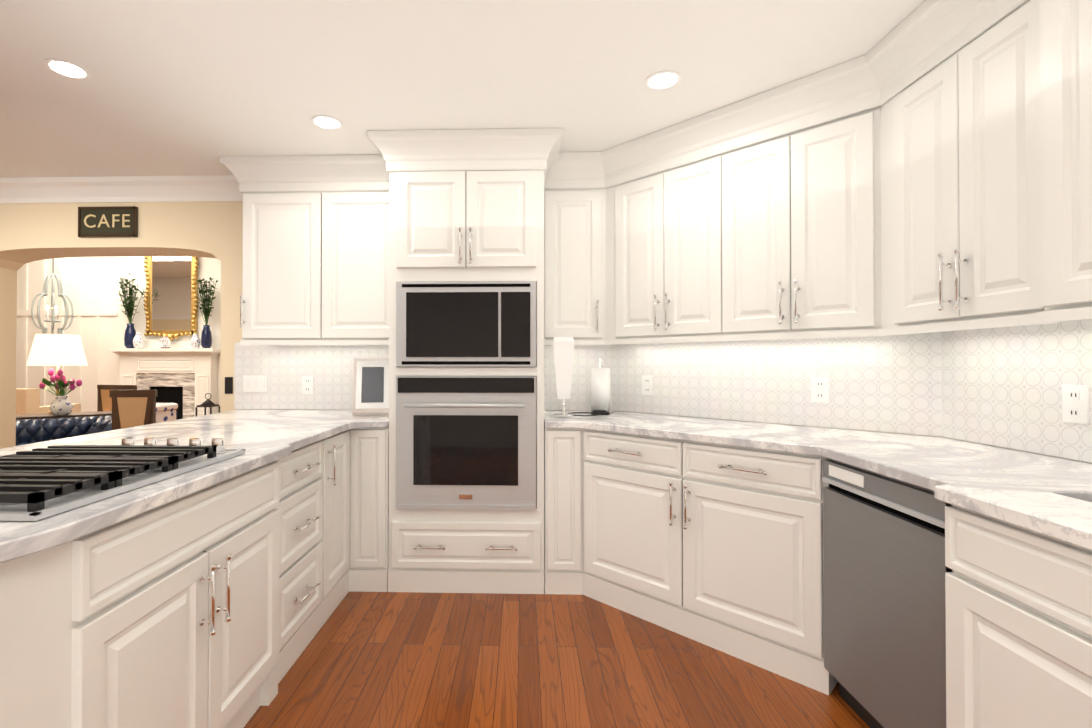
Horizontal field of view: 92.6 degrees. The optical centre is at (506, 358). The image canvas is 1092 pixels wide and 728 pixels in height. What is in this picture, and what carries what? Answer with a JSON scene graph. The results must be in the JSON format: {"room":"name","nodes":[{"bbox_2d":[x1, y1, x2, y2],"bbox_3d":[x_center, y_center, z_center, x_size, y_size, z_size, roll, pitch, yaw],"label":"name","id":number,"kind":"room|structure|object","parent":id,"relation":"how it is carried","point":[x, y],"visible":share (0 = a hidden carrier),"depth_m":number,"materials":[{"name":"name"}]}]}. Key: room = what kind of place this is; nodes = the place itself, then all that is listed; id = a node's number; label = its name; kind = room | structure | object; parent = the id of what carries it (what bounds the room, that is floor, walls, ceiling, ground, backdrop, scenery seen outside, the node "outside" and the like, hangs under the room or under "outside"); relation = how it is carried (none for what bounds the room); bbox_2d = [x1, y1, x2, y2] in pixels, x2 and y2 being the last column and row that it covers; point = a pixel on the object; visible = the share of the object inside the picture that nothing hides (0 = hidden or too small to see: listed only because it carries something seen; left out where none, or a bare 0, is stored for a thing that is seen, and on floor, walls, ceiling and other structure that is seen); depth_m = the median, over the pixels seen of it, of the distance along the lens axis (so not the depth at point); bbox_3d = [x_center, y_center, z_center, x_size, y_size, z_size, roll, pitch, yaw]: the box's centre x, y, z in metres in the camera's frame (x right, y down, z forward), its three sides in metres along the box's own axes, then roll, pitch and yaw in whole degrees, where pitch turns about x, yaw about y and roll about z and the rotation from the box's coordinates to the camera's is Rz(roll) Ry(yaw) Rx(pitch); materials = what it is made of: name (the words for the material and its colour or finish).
{"room":"kitchen","nodes":[
{"label":"kitchen","id":0,"kind":"room"},
{"bbox_2d":[16,256,220,412],"bbox_3d":[-4.071,-0.501,9.181,14.500,3.600,0.225,0,0,2],"label":"wall","id":1,"kind":"structure","parent":0,"point":[91,289],"depth_m":9.19,"materials":[{"name":"white paint"}]},
{"bbox_2d":[143,256,198,340],"bbox_3d":[-5.875,-1.227,9.091,0.970,1.830,0.152,0,0,2],"label":"mirror","id":2,"kind":"object","parent":1,"relation":"attached to","point":[171,310],"visible":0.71,"depth_m":9.10,"materials":[{"name":"gold glass"}]},
{"bbox_2d":[0,201,587,448],"bbox_3d":[-5.252,0.033,3.712,12.477,2.440,0.300,0,0,2],"label":"wall","id":3,"kind":"structure","parent":0,"point":[30,232],"depth_m":3.50,"materials":[{"name":"beige paint"}]},
{"bbox_2d":[78,206,137,237],"bbox_3d":[-2.667,-0.914,3.475,0.390,0.200,0.026,0,0,2],"label":"sign","id":4,"kind":"object","parent":3,"relation":"attached to","point":[103,230],"visible":0.9,"depth_m":3.47,"materials":[{"name":"black"}]},
{"bbox_2d":[84,214,129,227],"bbox_3d":[-2.666,-0.919,3.465,0.312,0.088,0.004,0,0,2],"label":"lettering","id":5,"kind":"object","parent":4,"relation":"attached to","point":[113,220],"visible":1,"depth_m":3.46,"materials":[{"name":"beige paint"}]},
{"bbox_2d":[0,175,242,203],"bbox_3d":[-6.496,-1.117,3.559,9.800,0.139,0.100,0,0,2],"label":"crown molding","id":6,"kind":"structure","parent":3,"relation":"attached to","point":[194,188],"depth_m":3.44,"materials":[{"name":"white wood"}]},
{"bbox_2d":[225,377,232,393],"bbox_3d":[-1.847,0.176,3.451,0.050,0.110,0.006,0,0,2],"label":"light switch","id":7,"kind":"object","parent":3,"relation":"attached to","point":[228,385],"visible":1,"depth_m":3.45,"materials":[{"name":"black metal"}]},
{"bbox_2d":[234,343,388,409],"bbox_3d":[-1.214,0.114,3.432,1.186,0.441,0.008,0,0,2],"label":"backsplash","id":8,"kind":"structure","parent":3,"relation":"attached to","point":[286,368],"depth_m":3.43,"materials":[{"name":"tile"}]},
{"bbox_2d":[243,375,266,391],"bbox_3d":[-1.665,0.164,3.437,0.160,0.110,0.008,0,0,2],"label":"switch plate","id":9,"kind":"object","parent":8,"relation":"attached to","point":[254,383],"visible":1,"depth_m":3.44,"materials":[{"name":"white plastic"}]},
{"bbox_2d":[302,376,313,393],"bbox_3d":[-1.313,0.173,3.426,0.075,0.120,0.007,0,0,2],"label":"electrical outlet","id":10,"kind":"object","parent":8,"relation":"attached to","point":[307,384],"visible":1,"depth_m":3.42,"materials":[{"name":"white plastic"}]},
{"bbox_2d":[240,191,388,344],"bbox_3d":[-1.112,-0.635,3.249,0.970,1.108,0.358,0,0,2],"label":"upper cabinet","id":11,"kind":"object","parent":3,"relation":"attached to","point":[315,268],"visible":0.85,"depth_m":3.11,"materials":[{"name":"white paint"}]},
{"bbox_2d":[219,155,388,192],"bbox_3d":[-1.162,-1.099,3.075,1.065,0.183,0.116,0,0,2],"label":"crown molding","id":12,"kind":"structure","parent":11,"relation":"attached to","point":[307,173],"depth_m":3.10,"materials":[{"name":"white paint"}]},
{"bbox_2d":[0,0,924,177],"bbox_3d":[-4.325,-1.250,0.973,14.500,0.080,5.740,0,0,2],"label":"ceiling","id":13,"kind":"structure","parent":0,"point":[182,87],"depth_m":2.15,"materials":[{"name":"white paint"}]},
{"bbox_2d":[43,58,90,79],"bbox_3d":[-1.817,-1.197,2.151,0.150,0.006,0.150,0,0,2],"label":"recessed light","id":14,"kind":"object","parent":13,"relation":"in","point":[65,68],"visible":1,"depth_m":2.14,"materials":[{"name":"white"}]},
{"bbox_2d":[311,115,342,129],"bbox_3d":[-0.910,-1.193,2.628,0.150,0.006,0.150,0,0,2],"label":"recessed light","id":15,"kind":"object","parent":13,"relation":"in","point":[326,122],"visible":1,"depth_m":2.62,"materials":[{"name":"white"}]},
{"bbox_2d":[645,70,680,89],"bbox_3d":[0.670,-1.196,2.237,0.150,0.006,0.150,0,0,2],"label":"recessed light","id":16,"kind":"object","parent":13,"relation":"in","point":[663,80],"visible":1,"depth_m":2.23,"materials":[{"name":"white"}]},
{"bbox_2d":[244,587,869,727],"bbox_3d":[-4.239,1.284,3.731,14.500,0.060,11.300,0,0,2],"label":"floor","id":17,"kind":"structure","parent":0,"point":[387,659],"depth_m":2.04,"materials":[{"name":"brown wood"}]},
{"bbox_2d":[0,561,7,727],"bbox_3d":[-1.299,0.790,0.600,0.850,0.876,0.616,0,0,2],"label":"base cabinet","id":18,"kind":"object","parent":17,"relation":"on","point":[3,566],"depth_m":0.92,"materials":[{"name":"white paint"}]},
{"bbox_2d":[0,410,388,562],"bbox_3d":[-1.247,0.341,1.863,1.156,0.036,3.136,0,0,2],"label":"countertop","id":19,"kind":"structure","parent":18,"relation":"on","point":[262,437],"depth_m":1.89,"materials":[{"name":"stone"}]},
{"bbox_2d":[0,437,244,520],"bbox_3d":[-1.165,0.288,1.393,0.530,0.058,0.760,0,0,2],"label":"gas cooktop","id":20,"kind":"object","parent":19,"relation":"in","point":[36,484],"visible":1,"depth_m":1.28,"materials":[{"name":"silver metal"}]},
{"bbox_2d":[352,358,388,414],"bbox_3d":[-0.812,0.165,3.141,0.230,0.336,0.156,0,0,-10],"label":"framed picture","id":21,"kind":"object","parent":19,"relation":"on","point":[370,386],"visible":0.81,"depth_m":3.15,"materials":[{"name":"white wood"}]},
{"bbox_2d":[16,388,80,414],"bbox_3d":[-6.344,0.830,6.851,0.800,0.900,0.800,0,0,2],"label":"armchair","id":22,"kind":"object","parent":17,"relation":"on","point":[27,400],"visible":0.06,"depth_m":6.51,"materials":[{"name":"beige fabric"}]},
{"bbox_2d":[16,411,111,419],"bbox_3d":[-4.913,0.927,5.388,1.640,0.680,0.400,0,-1,-33],"label":"console table","id":23,"kind":"object","parent":17,"relation":"on","point":[72,414],"visible":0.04,"depth_m":5.44,"materials":[{"name":"brown wood"}]},
{"bbox_2d":[26,334,87,413],"bbox_3d":[-4.817,0.165,5.577,0.500,0.845,0.500,0,0,2],"label":"table lamp","id":24,"kind":"object","parent":23,"relation":"on","point":[57,350],"visible":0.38,"depth_m":5.42,"materials":[{"name":"white fabric"},{"name":"ceramic"}]},
{"bbox_2d":[39,369,81,414],"bbox_3d":[-4.639,0.344,5.406,0.439,0.485,0.243,0,0,2],"label":"tulip vase","id":25,"kind":"object","parent":23,"relation":"on","point":[61,404],"visible":1,"depth_m":5.39,"materials":[{"name":"ceramic"}]},
{"bbox_2d":[16,415,111,445],"bbox_3d":[-4.581,0.927,4.790,1.730,0.670,0.935,0,-1,-33],"label":"sofa","id":26,"kind":"object","parent":17,"relation":"on","point":[29,431],"visible":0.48,"depth_m":5.12,"materials":[{"name":"blue leather"}]},
{"bbox_2d":[97,385,136,410],"bbox_3d":[-5.103,0.807,6.525,0.640,0.940,0.446,0,-1,17],"label":"dining chair","id":27,"kind":"object","parent":17,"relation":"on","point":[104,401],"visible":0.27,"depth_m":6.75,"materials":[{"name":"brown wood"}]},
{"bbox_2d":[109,390,157,429],"bbox_3d":[-3.124,0.760,4.518,0.350,1.000,0.446,0,0,-6],"label":"dining chair","id":28,"kind":"object","parent":17,"relation":"on","point":[132,408],"visible":0.42,"depth_m":4.30,"materials":[{"name":"brown wood"}]},
{"bbox_2d":[109,348,219,419],"bbox_3d":[-5.884,0.558,8.798,2.300,1.475,0.676,0,0,2],"label":"fireplace mantel","id":29,"kind":"object","parent":17,"relation":"on","point":[185,379],"visible":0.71,"depth_m":8.95,"materials":[{"name":"wood"}]},
{"bbox_2d":[115,273,144,347],"bbox_3d":[-6.478,-0.831,8.940,0.549,1.303,0.279,0,0,2],"label":"vase","id":30,"kind":"object","parent":29,"relation":"on","point":[130,330],"visible":0.98,"depth_m":8.94,"materials":[{"name":"blue ceramic"}]},
{"bbox_2d":[133,333,143,347],"bbox_3d":[-6.330,-0.314,8.931,0.160,0.270,0.160,0,0,2],"label":"jar","id":31,"kind":"object","parent":29,"relation":"on","point":[138,340],"visible":0.96,"depth_m":8.88,"materials":[{"name":"ceramic"}]},
{"bbox_2d":[160,337,170,347],"bbox_3d":[-5.879,-0.279,8.947,0.180,0.200,0.080,0,0,2],"label":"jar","id":32,"kind":"object","parent":29,"relation":"on","point":[165,342],"visible":0.94,"depth_m":8.94,"materials":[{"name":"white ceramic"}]},
{"bbox_2d":[191,334,200,347],"bbox_3d":[-5.330,-0.304,8.900,0.150,0.250,0.150,0,0,2],"label":"jar","id":33,"kind":"object","parent":29,"relation":"on","point":[195,341],"visible":0.96,"depth_m":8.85,"materials":[{"name":"ceramic"}]},
{"bbox_2d":[191,277,217,347],"bbox_3d":[-5.147,-0.786,8.902,0.545,1.213,0.262,0,0,2],"label":"vase","id":34,"kind":"object","parent":29,"relation":"on","point":[206,338],"visible":1,"depth_m":8.90,"materials":[{"name":"blue ceramic"}]},
{"bbox_2d":[195,393,219,416],"bbox_3d":[-4.949,0.845,8.608,0.264,0.555,0.264,0,0,2],"label":"lantern","id":35,"kind":"object","parent":29,"relation":"on","point":[207,403],"visible":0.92,"depth_m":8.56,"materials":[{"name":"black metal"}]},
{"bbox_2d":[156,403,177,422],"bbox_3d":[-4.798,0.935,7.002,0.444,0.691,0.444,0,0,2],"label":"ottoman","id":36,"kind":"object","parent":17,"relation":"on","point":[165,412],"visible":0.12,"depth_m":7.01,"materials":[{"name":"fabric"}]},
{"bbox_2d":[388,170,543,593],"bbox_3d":[-0.210,0.029,3.064,0.835,2.438,0.676,0,0,2],"label":"tall cabinet","id":37,"kind":"object","parent":17,"relation":"on","point":[445,226],"visible":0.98,"depth_m":2.77,"materials":[{"name":"white paint"}]},
{"bbox_2d":[396,281,535,366],"bbox_3d":[-0.213,-0.184,2.986,0.747,0.454,0.444,0,0,2],"label":"microwave oven","id":38,"kind":"object","parent":37,"relation":"in","point":[468,324],"visible":1,"depth_m":2.77,"materials":[{"name":"silver metal"}]},
{"bbox_2d":[396,376,535,509],"bbox_3d":[-0.212,0.448,3.019,0.747,0.702,0.647,0,0,2],"label":"built-in oven","id":39,"kind":"object","parent":37,"relation":"in","point":[465,442],"visible":0.98,"depth_m":2.76,"materials":[{"name":"silver metal"}]},
{"bbox_2d":[544,425,837,694],"bbox_3d":[0.923,0.807,2.643,1.448,0.876,1.437,0,0,2],"label":"base cabinet","id":40,"kind":"object","parent":17,"relation":"on","point":[719,547],"depth_m":2.28,"materials":[{"name":"white paint"}]},
{"bbox_2d":[544,410,1091,550],"bbox_3d":[0.988,0.340,1.794,1.630,0.036,3.136,0,0,2],"label":"countertop","id":41,"kind":"structure","parent":40,"relation":"on","point":[1048,496],"depth_m":1.64,"materials":[{"name":"stone"}]},
{"bbox_2d":[553,337,573,416],"bbox_3d":[0.325,0.103,2.979,0.120,0.455,0.110,0,0,2],"label":"vase","id":42,"kind":"object","parent":41,"relation":"on","point":[563,349],"visible":1,"depth_m":2.96,"materials":[{"name":"white glass"}]},
{"bbox_2d":[568,410,608,415],"bbox_3d":[0.483,0.320,3.078,0.240,0.026,0.120,0,0,2],"label":"charger","id":43,"kind":"object","parent":41,"relation":"on","point":[598,412],"visible":0.96,"depth_m":3.07,"materials":[{"name":"black plastic"}]},
{"bbox_2d":[588,358,612,412],"bbox_3d":[0.583,0.164,3.241,0.150,0.337,0.150,0,0,2],"label":"paper towel holder","id":44,"kind":"object","parent":41,"relation":"on","point":[600,388],"visible":0.85,"depth_m":3.19,"materials":[{"name":"white paper"}]},
{"bbox_2d":[822,459,945,727],"bbox_3d":[1.448,0.801,1.612,0.606,0.866,0.590,0,0,2],"label":"dishwasher","id":45,"kind":"object","parent":40,"relation":"in","point":[884,611],"visible":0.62,"depth_m":1.59,"materials":[{"name":"silver metal"}]},
{"bbox_2d":[945,503,1091,727],"bbox_3d":[1.424,0.792,0.830,0.694,0.876,0.950,0,0,2],"label":"base cabinet","id":46,"kind":"object","parent":17,"relation":"on","point":[1018,600],"depth_m":1.12,"materials":[{"name":"white paint"}]},
{"bbox_2d":[613,410,940,436],"bbox_3d":[1.322,0.026,2.841,0.200,2.440,1.764,0,-1,-43],"label":"wall","id":47,"kind":"structure","parent":0,"point":[798,425],"depth_m":2.56,"materials":[{"name":"white tile"}]},
{"bbox_2d":[544,189,599,344],"bbox_3d":[0.413,-0.635,3.221,0.393,1.108,0.318,0,0,2],"label":"upper cabinet","id":48,"kind":"object","parent":47,"relation":"attached to","point":[571,216],"depth_m":3.07,"materials":[{"name":"white paint"}]},
{"bbox_2d":[544,345,610,409],"bbox_3d":[0.450,0.113,3.380,0.458,0.441,0.008,0,0,2],"label":"backsplash","id":49,"kind":"structure","parent":47,"relation":"attached to","point":[586,358],"depth_m":3.38,"materials":[{"name":"tile"}]},
{"bbox_2d":[600,106,879,344],"bbox_3d":[1.142,-0.640,2.665,1.173,1.108,1.172,0,0,2],"label":"upper cabinet","id":50,"kind":"object","parent":47,"relation":"attached to","point":[777,238],"depth_m":2.44,"materials":[{"name":"white paint"}]},
{"bbox_2d":[363,59,854,188],"bbox_3d":[0.338,-1.103,2.585,2.145,0.183,1.005,0,0,2],"label":"crown molding","id":51,"kind":"structure","parent":50,"relation":"attached to","point":[823,96],"depth_m":2.72,"materials":[{"name":"white paint"}]},
{"bbox_2d":[611,332,941,436],"bbox_3d":[1.245,0.108,2.769,0.008,0.441,1.664,0,-1,-43],"label":"backsplash","id":52,"kind":"structure","parent":47,"relation":"attached to","point":[892,384],"depth_m":2.58,"materials":[{"name":"tile"}]},
{"bbox_2d":[642,375,652,394],"bbox_3d":[0.856,0.161,3.171,0.007,0.120,0.075,0,-1,-43],"label":"outlet","id":53,"kind":"object","parent":52,"relation":"attached to","point":[647,384],"visible":1,"depth_m":3.17,"materials":[{"name":"white plastic"}]},
{"bbox_2d":[811,377,828,402],"bbox_3d":[1.498,0.148,2.488,0.007,0.120,0.075,0,-1,-43],"label":"outlet","id":54,"kind":"object","parent":52,"relation":"attached to","point":[819,389],"visible":1,"depth_m":2.49,"materials":[{"name":"white plastic"}]},
{"bbox_2d":[945,437,1089,462],"bbox_3d":[1.853,0.003,0.058,0.200,2.440,4.314,0,0,2],"label":"wall","id":55,"kind":"structure","parent":0,"point":[1020,450],"depth_m":1.83,"materials":[{"name":"beige paint"}]},
{"bbox_2d":[880,4,1023,335],"bbox_3d":[1.634,-0.647,1.751,0.318,1.108,0.707,0,0,2],"label":"upper cabinet","id":56,"kind":"object","parent":55,"relation":"attached to","point":[953,192],"depth_m":1.70,"materials":[{"name":"white paint"}]},
{"bbox_2d":[847,0,1028,111],"bbox_3d":[1.414,-1.114,1.266,0.131,0.183,1.638,0,0,2],"label":"crown molding","id":57,"kind":"structure","parent":56,"relation":"attached to","point":[923,39],"depth_m":1.83,"materials":[{"name":"white paint"}]},
{"bbox_2d":[942,319,1091,462],"bbox_3d":[1.783,0.095,1.185,0.008,0.441,1.964,0,0,2],"label":"backsplash","id":58,"kind":"structure","parent":55,"relation":"attached to","point":[1001,386],"depth_m":1.83,"materials":[{"name":"tile"}]},
{"bbox_2d":[1062,384,1088,423],"bbox_3d":[1.789,0.142,1.639,0.007,0.120,0.075,0,0,2],"label":"electrical outlet","id":59,"kind":"object","parent":58,"relation":"attached to","point":[1075,403],"visible":1,"depth_m":1.63,"materials":[{"name":"white plastic"}]},
{"bbox_2d":[1024,0,1091,325],"bbox_3d":[1.589,-0.654,0.922,0.358,1.108,0.950,0,0,2],"label":"upper cabinet","id":60,"kind":"object","parent":55,"relation":"attached to","point":[1057,33],"depth_m":1.34,"materials":[{"name":"white paint"}]},
{"bbox_3d":[-4.151,-1.822,6.615,14.500,1.160,5.580,0,0,2],"label":"ceiling","id":61,"kind":"structure","parent":0,"visible":0},
{"bbox_2d":[31,259,73,333],"bbox_3d":[-6.255,-1.218,7.165,0.441,2.200,0.444,0,0,2],"label":"pendant lantern","id":62,"kind":"object","parent":61,"relation":"hanging from","point":[54,308],"visible":0.85,"depth_m":7.12,"materials":[{"name":"grey"}]}
]}

